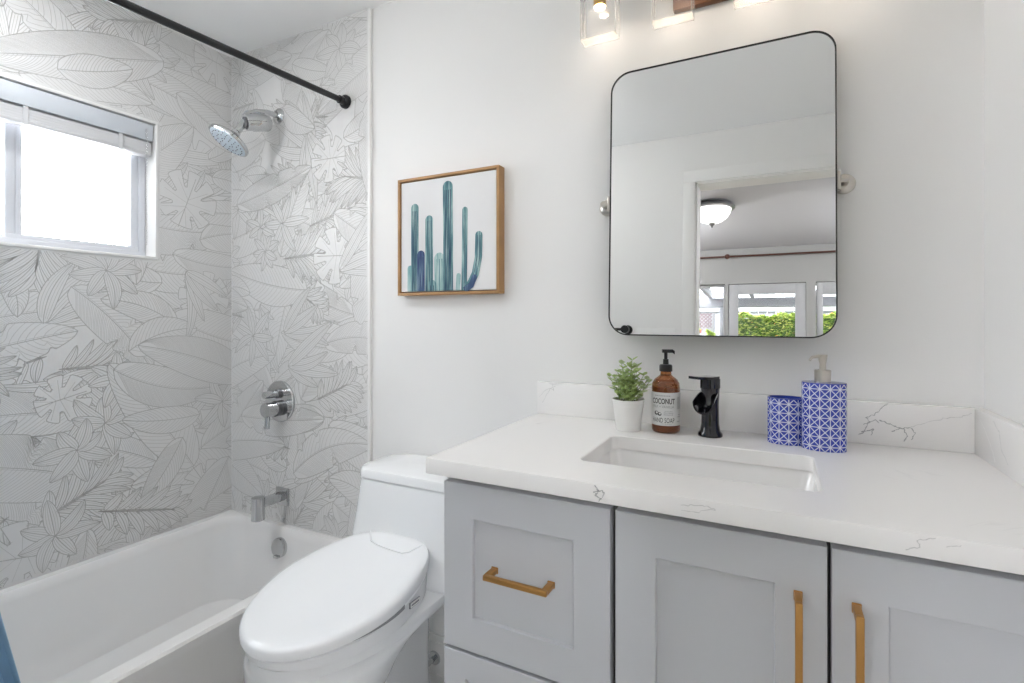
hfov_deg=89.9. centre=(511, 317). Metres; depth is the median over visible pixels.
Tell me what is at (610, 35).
vanity light
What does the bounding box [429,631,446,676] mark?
baseboard
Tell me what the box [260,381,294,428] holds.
shower valve
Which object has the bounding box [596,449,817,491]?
undermount sink
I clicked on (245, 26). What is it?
ceiling
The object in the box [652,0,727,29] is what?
vanity light
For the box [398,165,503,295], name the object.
framed picture
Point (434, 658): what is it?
water supply valve
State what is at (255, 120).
shower
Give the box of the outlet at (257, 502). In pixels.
[251,495,264,521]
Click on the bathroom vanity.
(539, 587)
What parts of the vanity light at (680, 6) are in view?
lamp shade, plate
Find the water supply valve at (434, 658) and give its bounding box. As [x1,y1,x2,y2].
[429,651,439,665]
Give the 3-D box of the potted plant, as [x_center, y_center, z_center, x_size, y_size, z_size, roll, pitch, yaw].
[0.290,0.185,1.271,0.093,0.184,0.108,0,0,43]
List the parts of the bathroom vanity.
drawer, handle, drawer, door, handle, handle, door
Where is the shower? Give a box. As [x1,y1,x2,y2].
[209,108,283,156]
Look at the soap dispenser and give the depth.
1.06 m
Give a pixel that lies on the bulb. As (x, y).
(599, 5)
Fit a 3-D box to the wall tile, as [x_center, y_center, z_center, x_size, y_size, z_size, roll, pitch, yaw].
[-0.837,-0.138,1.978,0.751,1.900,0.009,0,0,27]
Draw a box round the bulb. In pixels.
[594,0,605,10]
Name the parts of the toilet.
seat lid, bidet seat, bowl, tank, tank lid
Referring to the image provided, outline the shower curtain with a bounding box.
[0,613,20,682]
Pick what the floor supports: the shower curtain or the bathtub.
the bathtub
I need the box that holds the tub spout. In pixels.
[251,486,288,521]
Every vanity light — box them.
[580,0,618,46]
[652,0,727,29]
[733,0,763,7]
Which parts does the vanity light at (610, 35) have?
lamp shade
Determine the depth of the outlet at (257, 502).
1.88 m
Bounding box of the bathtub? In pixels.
[0,509,340,682]
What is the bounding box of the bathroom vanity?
[444,477,1023,682]
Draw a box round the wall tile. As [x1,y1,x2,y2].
[231,8,367,538]
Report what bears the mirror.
attached to the wall at (458, 85)
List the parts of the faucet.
lever, waterfall spout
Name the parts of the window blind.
rail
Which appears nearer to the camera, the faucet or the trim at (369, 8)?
the faucet
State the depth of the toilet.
1.25 m
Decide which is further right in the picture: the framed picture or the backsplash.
the backsplash
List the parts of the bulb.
bulb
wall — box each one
[0,0,231,589]
[372,0,983,635]
[984,0,1023,424]
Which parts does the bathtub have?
overflow plate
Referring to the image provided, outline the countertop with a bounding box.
[426,381,1023,574]
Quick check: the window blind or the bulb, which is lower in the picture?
the window blind
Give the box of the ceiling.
[128,0,394,57]
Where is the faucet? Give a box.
[689,375,722,437]
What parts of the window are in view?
sliding sash, frame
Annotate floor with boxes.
[429,672,443,682]
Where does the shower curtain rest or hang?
hanging from the shower curtain rod
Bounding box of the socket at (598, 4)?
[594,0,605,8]
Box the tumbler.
[767,395,800,445]
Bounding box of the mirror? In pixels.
[600,31,855,337]
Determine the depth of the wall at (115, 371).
1.78 m
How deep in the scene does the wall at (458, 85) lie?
1.43 m
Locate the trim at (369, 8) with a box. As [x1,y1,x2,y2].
[368,7,371,461]
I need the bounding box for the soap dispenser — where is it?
[801,354,846,452]
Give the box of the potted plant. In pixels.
[607,356,651,431]
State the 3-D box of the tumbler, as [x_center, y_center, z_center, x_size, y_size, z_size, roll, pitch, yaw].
[0.609,0.226,1.141,0.075,0.101,0.058,0,0,27]
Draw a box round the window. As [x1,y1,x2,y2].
[0,73,157,259]
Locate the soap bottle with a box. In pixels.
[652,349,680,433]
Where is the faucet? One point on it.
(706, 402)
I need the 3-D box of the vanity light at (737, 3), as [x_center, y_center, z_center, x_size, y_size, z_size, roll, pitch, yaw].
[0.559,-0.721,1.209,0.062,0.018,0.097,0,0,27]
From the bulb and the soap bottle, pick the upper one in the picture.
the bulb
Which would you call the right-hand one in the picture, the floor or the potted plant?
the potted plant
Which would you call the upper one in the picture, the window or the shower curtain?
the window
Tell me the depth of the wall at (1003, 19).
0.95 m
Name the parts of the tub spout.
spout arm, wall plate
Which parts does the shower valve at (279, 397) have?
temperature knob, diverter lever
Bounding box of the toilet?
[239,453,448,682]
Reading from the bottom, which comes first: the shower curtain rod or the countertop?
the countertop
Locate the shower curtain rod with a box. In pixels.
[106,0,350,108]
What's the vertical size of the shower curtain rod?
0.077 m
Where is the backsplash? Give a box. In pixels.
[537,381,974,453]

